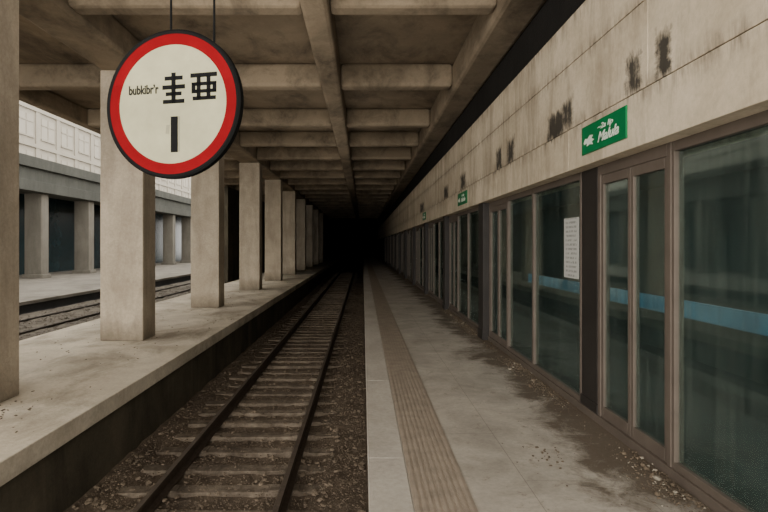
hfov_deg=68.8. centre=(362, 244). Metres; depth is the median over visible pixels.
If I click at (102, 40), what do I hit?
ceiling beam
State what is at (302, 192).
cross beam
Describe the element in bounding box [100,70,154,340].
concrete column
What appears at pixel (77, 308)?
steel rail
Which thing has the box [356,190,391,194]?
cross beam
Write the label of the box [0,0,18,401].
concrete column
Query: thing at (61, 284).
floor
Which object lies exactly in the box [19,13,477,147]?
ceiling
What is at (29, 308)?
platform
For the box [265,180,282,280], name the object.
concrete column
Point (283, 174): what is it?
cross beam
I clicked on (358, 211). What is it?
cross beam
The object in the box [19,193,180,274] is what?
wall
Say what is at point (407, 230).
door
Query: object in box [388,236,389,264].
pier
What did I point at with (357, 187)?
cross beam
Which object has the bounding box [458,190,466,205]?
sign
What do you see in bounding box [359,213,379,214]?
cross beam
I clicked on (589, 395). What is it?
pier
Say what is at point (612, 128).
sign
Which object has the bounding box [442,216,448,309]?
pier
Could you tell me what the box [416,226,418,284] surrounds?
door
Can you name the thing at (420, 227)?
window
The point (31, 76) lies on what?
cross beam
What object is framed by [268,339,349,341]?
sleeper
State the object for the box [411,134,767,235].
ceiling
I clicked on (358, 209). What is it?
cross beam
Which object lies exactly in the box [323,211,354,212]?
cross beam
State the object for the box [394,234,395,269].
pier
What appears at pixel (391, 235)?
pier
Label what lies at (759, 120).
window
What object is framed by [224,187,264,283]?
wall
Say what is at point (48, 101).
ceiling beam
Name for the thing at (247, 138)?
cross beam
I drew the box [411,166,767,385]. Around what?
wall
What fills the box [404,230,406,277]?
pier
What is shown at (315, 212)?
concrete column
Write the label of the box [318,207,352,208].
cross beam
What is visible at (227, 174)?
cross beam
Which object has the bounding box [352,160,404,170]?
cross beam
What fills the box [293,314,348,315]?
sleeper
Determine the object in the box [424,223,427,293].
pier
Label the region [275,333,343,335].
sleeper
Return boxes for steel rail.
[19,283,190,322]
[19,289,190,334]
[131,265,345,511]
[272,265,356,511]
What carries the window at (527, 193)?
in the wall at (681, 69)
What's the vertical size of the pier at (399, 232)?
2.310 m
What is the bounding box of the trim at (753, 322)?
[528,274,767,335]
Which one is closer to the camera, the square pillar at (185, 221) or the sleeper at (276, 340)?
the sleeper at (276, 340)
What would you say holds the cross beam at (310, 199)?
attached to the ceiling at (247, 39)
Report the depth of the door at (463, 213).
12.51 m
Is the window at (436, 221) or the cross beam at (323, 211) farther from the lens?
the cross beam at (323, 211)
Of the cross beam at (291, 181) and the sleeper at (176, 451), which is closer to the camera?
the sleeper at (176, 451)
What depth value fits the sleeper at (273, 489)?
6.63 m
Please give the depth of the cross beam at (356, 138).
19.90 m
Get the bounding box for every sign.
[107,0,243,178]
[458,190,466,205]
[582,105,627,155]
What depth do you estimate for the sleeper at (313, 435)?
8.49 m
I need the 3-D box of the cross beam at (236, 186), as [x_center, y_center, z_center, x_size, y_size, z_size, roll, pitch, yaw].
[-6.730,-3.800,36.090,2.940,0.520,0.380,0,0,0]
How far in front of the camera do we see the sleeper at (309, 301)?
28.90 m
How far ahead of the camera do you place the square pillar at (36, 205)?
32.40 m
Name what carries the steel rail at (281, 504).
on the floor at (362, 445)
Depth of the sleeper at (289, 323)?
20.85 m
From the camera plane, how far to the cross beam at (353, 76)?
12.50 m
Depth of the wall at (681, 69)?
4.54 m
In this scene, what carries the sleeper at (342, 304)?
on the floor at (362, 445)
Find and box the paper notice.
[564,217,578,278]
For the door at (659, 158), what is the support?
in the wall at (681, 69)
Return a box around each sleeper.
[105,509,332,511]
[116,484,327,497]
[141,464,333,475]
[157,447,333,457]
[175,432,338,441]
[188,419,341,427]
[198,409,339,416]
[206,400,334,406]
[215,391,333,396]
[223,384,333,388]
[229,376,343,381]
[237,370,335,374]
[242,364,342,368]
[251,359,339,363]
[256,355,345,358]
[259,350,339,353]
[263,347,349,349]
[266,343,345,345]
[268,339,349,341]
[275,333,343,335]
[275,336,344,338]
[277,330,348,332]
[282,327,347,329]
[284,325,345,326]
[289,318,345,319]
[289,320,348,322]
[289,323,346,324]
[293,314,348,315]
[293,316,348,317]
[298,310,352,312]
[298,312,351,313]
[300,309,347,310]
[304,306,353,307]
[305,304,355,305]
[307,302,353,303]
[308,299,353,300]
[309,301,353,301]
[311,298,349,298]
[311,298,351,299]
[313,295,348,296]
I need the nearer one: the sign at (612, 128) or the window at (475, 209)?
the sign at (612, 128)
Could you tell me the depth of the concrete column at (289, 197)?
36.30 m
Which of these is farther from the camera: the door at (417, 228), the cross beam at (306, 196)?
the cross beam at (306, 196)
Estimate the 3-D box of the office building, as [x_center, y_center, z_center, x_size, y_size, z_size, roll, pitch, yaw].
[-31.925,-9.900,70.000,10.150,25.000,120.000,0,0,0]
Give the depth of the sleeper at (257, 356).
14.71 m
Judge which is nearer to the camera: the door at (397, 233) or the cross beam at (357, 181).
the cross beam at (357, 181)
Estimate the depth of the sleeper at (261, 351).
15.31 m
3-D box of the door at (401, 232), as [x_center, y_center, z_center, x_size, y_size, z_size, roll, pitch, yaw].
[2.158,0.410,30.550,0.085,2.240,1.200,0,0,0]
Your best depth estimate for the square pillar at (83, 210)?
38.00 m
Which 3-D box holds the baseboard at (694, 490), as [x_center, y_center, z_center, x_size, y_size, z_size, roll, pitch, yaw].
[2.160,1.565,37.500,0.120,0.070,81.000,0,0,0]
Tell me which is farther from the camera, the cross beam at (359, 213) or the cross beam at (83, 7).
the cross beam at (359, 213)
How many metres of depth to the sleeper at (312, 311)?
24.55 m
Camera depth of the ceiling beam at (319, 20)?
11.17 m
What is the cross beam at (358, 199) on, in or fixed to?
attached to the ceiling at (247, 39)
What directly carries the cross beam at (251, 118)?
attached to the ceiling at (247, 39)
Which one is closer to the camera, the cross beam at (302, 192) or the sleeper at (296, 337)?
the sleeper at (296, 337)
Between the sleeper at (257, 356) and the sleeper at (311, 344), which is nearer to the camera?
the sleeper at (257, 356)
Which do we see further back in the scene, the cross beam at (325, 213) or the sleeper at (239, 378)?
the cross beam at (325, 213)
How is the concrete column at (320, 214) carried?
on the floor at (75, 406)
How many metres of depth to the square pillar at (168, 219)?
54.80 m
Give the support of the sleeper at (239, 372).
on the floor at (362, 445)
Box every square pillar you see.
[22,193,50,277]
[72,201,95,272]
[161,214,176,264]
[180,217,190,262]
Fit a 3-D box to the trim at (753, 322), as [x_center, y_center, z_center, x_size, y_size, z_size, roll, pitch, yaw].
[4.585,0.910,6.250,0.030,0.240,18.500,0,0,0]
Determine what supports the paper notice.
attached to the window at (577, 177)
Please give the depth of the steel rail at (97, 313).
17.07 m
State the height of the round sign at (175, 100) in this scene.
3.010 m
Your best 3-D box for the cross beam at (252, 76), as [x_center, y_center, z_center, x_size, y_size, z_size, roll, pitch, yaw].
[-2.660,-3.800,12.690,3.480,0.520,0.380,0,0,0]
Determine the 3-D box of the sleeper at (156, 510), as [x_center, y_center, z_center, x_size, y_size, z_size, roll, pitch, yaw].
[-1.581,2.979,6.043,2.500,0.165,0.210,0,-1,1]
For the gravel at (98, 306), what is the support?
on the floor at (33, 324)
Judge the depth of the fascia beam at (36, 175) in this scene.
34.97 m
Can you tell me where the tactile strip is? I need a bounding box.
[365,256,477,511]
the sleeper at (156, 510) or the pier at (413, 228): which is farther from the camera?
the pier at (413, 228)
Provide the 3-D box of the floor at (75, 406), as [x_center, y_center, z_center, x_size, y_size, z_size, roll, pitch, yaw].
[-5.050,2.030,37.500,3.700,0.220,81.000,0,0,0]
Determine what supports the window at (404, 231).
in the wall at (681, 69)
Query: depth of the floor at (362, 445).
8.39 m
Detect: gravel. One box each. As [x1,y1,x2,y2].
[19,285,190,340]
[67,283,366,511]
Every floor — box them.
[0,259,339,486]
[19,261,190,305]
[19,280,190,338]
[63,266,368,511]
[368,256,767,511]
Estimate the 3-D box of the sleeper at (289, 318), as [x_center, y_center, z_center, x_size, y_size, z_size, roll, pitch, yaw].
[-1.674,2.995,22.185,2.500,0.165,0.210,1,0,0]
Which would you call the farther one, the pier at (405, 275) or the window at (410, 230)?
the pier at (405, 275)
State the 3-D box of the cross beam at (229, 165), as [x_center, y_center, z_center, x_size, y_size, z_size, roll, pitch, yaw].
[-6.730,-3.800,26.490,2.940,0.520,0.380,0,0,0]
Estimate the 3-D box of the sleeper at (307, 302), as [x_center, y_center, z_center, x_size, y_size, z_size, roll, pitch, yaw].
[-1.593,2.979,28.398,2.500,0.165,0.210,0,0,2]
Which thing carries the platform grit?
on the floor at (75, 406)
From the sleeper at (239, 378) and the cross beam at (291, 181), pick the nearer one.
the sleeper at (239, 378)
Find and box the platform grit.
[0,290,261,432]
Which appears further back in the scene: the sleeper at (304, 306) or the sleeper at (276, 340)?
the sleeper at (304, 306)
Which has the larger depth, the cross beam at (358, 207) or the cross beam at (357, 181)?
the cross beam at (358, 207)
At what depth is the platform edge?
4.74 m
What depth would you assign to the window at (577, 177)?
6.73 m
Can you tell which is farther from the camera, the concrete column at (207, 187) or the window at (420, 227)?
the window at (420, 227)
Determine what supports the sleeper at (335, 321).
on the floor at (362, 445)
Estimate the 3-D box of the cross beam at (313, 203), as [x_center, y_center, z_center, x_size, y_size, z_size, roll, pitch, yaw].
[-2.660,-3.800,48.890,3.480,0.520,0.380,0,0,0]
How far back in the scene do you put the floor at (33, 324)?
18.89 m
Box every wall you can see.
[0,261,339,511]
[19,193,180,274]
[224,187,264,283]
[323,218,381,265]
[377,0,767,239]
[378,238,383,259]
[382,0,585,223]
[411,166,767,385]
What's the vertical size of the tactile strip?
0.013 m
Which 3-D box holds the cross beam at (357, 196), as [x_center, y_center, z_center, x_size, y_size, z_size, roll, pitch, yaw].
[0.750,-3.800,42.490,2.500,0.520,0.380,0,0,0]
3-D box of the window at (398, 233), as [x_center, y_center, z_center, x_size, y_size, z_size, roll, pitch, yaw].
[2.155,0.410,33.700,0.070,2.240,1.200,0,0,0]
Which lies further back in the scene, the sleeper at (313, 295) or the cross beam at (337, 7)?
the sleeper at (313, 295)
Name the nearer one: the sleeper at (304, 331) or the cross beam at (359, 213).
the sleeper at (304, 331)
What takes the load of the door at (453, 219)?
in the wall at (681, 69)
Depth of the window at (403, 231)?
29.92 m
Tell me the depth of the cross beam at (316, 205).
51.91 m
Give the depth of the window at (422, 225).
20.02 m
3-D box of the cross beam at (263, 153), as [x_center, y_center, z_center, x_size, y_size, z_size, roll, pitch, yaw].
[-2.660,-3.800,23.290,3.480,0.520,0.380,0,0,0]
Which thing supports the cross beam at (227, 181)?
attached to the ceiling at (247, 39)
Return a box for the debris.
[398,273,707,511]
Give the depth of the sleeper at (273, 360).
14.09 m
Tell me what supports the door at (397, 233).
in the wall at (681, 69)
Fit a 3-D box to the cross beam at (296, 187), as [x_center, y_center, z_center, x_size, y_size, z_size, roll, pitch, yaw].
[-2.660,-3.800,36.090,3.480,0.520,0.380,0,0,0]
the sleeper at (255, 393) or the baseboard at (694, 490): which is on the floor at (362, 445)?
the sleeper at (255, 393)
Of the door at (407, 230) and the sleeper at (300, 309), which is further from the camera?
the door at (407, 230)
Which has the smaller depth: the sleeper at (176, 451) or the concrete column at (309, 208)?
the sleeper at (176, 451)
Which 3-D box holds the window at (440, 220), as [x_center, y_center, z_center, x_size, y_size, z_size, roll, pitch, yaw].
[2.155,0.410,14.925,0.070,2.240,1.550,0,0,0]
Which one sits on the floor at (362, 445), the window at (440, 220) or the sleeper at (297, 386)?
the sleeper at (297, 386)
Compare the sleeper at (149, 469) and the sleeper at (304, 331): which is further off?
the sleeper at (304, 331)
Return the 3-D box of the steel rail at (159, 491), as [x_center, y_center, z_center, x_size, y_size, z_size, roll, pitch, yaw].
[-2.340,2.810,37.500,0.140,0.168,81.000,0,0,0]
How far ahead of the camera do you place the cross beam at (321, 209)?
58.30 m
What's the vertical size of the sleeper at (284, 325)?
0.166 m
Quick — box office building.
[19,100,190,198]
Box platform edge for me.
[363,257,413,511]
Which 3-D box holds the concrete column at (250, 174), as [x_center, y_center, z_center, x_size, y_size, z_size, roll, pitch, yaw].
[-4.830,-0.790,24.140,0.860,5.420,0.680,0,0,0]
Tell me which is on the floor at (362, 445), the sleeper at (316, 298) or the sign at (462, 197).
the sleeper at (316, 298)
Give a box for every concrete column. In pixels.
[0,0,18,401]
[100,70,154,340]
[191,156,223,307]
[239,163,261,289]
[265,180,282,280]
[283,191,295,274]
[296,199,305,269]
[306,205,312,266]
[313,210,318,263]
[319,213,322,261]
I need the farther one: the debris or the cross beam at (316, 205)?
the cross beam at (316, 205)
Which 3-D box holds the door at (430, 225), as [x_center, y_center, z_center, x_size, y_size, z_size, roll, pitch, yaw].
[2.158,0.410,17.500,0.085,2.240,1.200,0,0,0]
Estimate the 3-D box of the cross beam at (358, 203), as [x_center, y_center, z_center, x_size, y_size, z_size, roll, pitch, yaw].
[0.750,-3.800,48.890,2.500,0.520,0.380,0,0,0]
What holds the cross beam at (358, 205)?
attached to the ceiling at (247, 39)
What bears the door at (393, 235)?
in the wall at (681, 69)
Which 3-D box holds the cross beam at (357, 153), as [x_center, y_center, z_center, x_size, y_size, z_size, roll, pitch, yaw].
[0.750,-3.800,23.290,2.500,0.520,0.380,0,0,0]
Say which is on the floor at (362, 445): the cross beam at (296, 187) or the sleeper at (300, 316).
the sleeper at (300, 316)
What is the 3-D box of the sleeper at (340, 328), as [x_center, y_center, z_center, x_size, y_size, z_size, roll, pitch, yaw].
[-1.660,3.001,19.724,2.500,0.165,0.210,0,-1,-1]
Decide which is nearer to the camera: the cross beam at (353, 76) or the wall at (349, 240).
the cross beam at (353, 76)
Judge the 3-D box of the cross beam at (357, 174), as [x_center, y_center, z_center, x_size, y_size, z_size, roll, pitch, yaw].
[0.750,-3.800,29.690,2.500,0.520,0.380,0,0,0]
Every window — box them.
[398,233,398,270]
[403,231,403,273]
[404,231,404,274]
[409,229,411,279]
[419,225,421,286]
[422,225,423,288]
[433,220,438,298]
[439,218,442,301]
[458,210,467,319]
[468,207,477,327]
[508,188,532,366]
[533,172,581,400]
[672,110,767,511]
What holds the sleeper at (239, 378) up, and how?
on the floor at (362, 445)
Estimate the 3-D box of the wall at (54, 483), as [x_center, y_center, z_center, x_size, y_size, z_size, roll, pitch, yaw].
[-5.035,2.720,37.500,3.530,1.160,81.000,0,0,0]
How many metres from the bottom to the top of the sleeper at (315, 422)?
0.165 m
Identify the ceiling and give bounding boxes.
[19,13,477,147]
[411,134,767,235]
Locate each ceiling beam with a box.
[19,0,330,219]
[19,90,238,190]
[299,0,358,219]
[377,0,545,219]
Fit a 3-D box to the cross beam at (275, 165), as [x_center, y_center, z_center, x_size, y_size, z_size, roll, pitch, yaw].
[-2.660,-3.800,26.490,3.480,0.520,0.380,0,0,0]
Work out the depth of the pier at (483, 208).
9.42 m
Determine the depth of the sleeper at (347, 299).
29.51 m
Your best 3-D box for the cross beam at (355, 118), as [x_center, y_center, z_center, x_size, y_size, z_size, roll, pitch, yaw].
[0.750,-3.800,16.790,2.500,0.520,0.380,0,0,0]
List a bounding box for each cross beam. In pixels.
[19,64,101,89]
[68,0,301,14]
[87,109,99,127]
[224,153,235,159]
[224,160,239,170]
[224,171,262,177]
[224,178,265,184]
[235,64,321,89]
[235,185,264,189]
[240,109,331,127]
[240,131,336,146]
[257,147,340,159]
[270,160,342,170]
[280,170,344,177]
[288,178,346,184]
[294,185,348,189]
[300,190,349,194]
[305,194,350,197]
[309,198,350,201]
[312,201,351,204]
[316,205,352,206]
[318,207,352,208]
[321,209,353,210]
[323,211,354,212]
[325,213,354,214]
[330,0,496,14]
[341,64,451,89]
[346,109,429,127]
[349,131,418,146]
[351,147,410,159]
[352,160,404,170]
[354,171,400,177]
[354,178,396,184]
[355,185,393,189]
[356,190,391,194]
[356,195,388,197]
[357,198,387,201]
[357,202,385,204]
[358,205,384,206]
[358,207,382,208]
[358,209,381,210]
[358,211,380,212]
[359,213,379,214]
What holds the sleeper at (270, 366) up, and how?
on the floor at (362, 445)
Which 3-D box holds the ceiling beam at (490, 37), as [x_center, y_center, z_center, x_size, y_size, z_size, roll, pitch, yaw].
[2.300,-3.740,38.250,0.600,0.640,79.500,0,0,0]
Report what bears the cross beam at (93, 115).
attached to the ceiling at (247, 39)
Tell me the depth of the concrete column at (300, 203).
42.60 m
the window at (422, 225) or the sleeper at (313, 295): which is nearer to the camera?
the window at (422, 225)
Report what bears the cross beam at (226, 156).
attached to the ceiling at (247, 39)
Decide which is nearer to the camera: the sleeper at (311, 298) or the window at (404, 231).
the window at (404, 231)
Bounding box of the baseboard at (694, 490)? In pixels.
[378,256,732,511]
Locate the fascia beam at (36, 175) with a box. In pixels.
[19,153,190,217]
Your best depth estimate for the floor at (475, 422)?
5.19 m
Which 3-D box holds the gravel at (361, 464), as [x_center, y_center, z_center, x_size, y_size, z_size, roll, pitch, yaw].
[-1.579,2.897,23.479,3.306,0.147,38.056,0,0,0]
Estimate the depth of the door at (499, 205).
8.78 m
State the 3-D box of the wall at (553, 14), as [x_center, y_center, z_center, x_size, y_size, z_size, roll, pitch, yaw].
[2.675,-3.080,37.500,0.150,1.960,81.000,0,0,0]
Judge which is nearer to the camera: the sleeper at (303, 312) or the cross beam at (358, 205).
the sleeper at (303, 312)
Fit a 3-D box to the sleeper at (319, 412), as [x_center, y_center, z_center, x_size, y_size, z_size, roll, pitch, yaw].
[-1.594,2.983,9.790,2.500,0.166,0.210,0,0,-1]
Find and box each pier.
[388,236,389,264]
[391,235,392,266]
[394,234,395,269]
[399,232,400,273]
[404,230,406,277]
[412,227,415,284]
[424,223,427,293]
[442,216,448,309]
[478,203,496,339]
[580,167,611,413]
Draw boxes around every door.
[393,235,393,266]
[396,233,397,269]
[401,232,402,273]
[407,230,408,277]
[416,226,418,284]
[428,222,432,294]
[449,213,457,312]
[489,197,507,348]
[598,142,671,466]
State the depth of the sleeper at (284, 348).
15.88 m
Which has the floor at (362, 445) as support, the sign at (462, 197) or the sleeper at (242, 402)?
the sleeper at (242, 402)

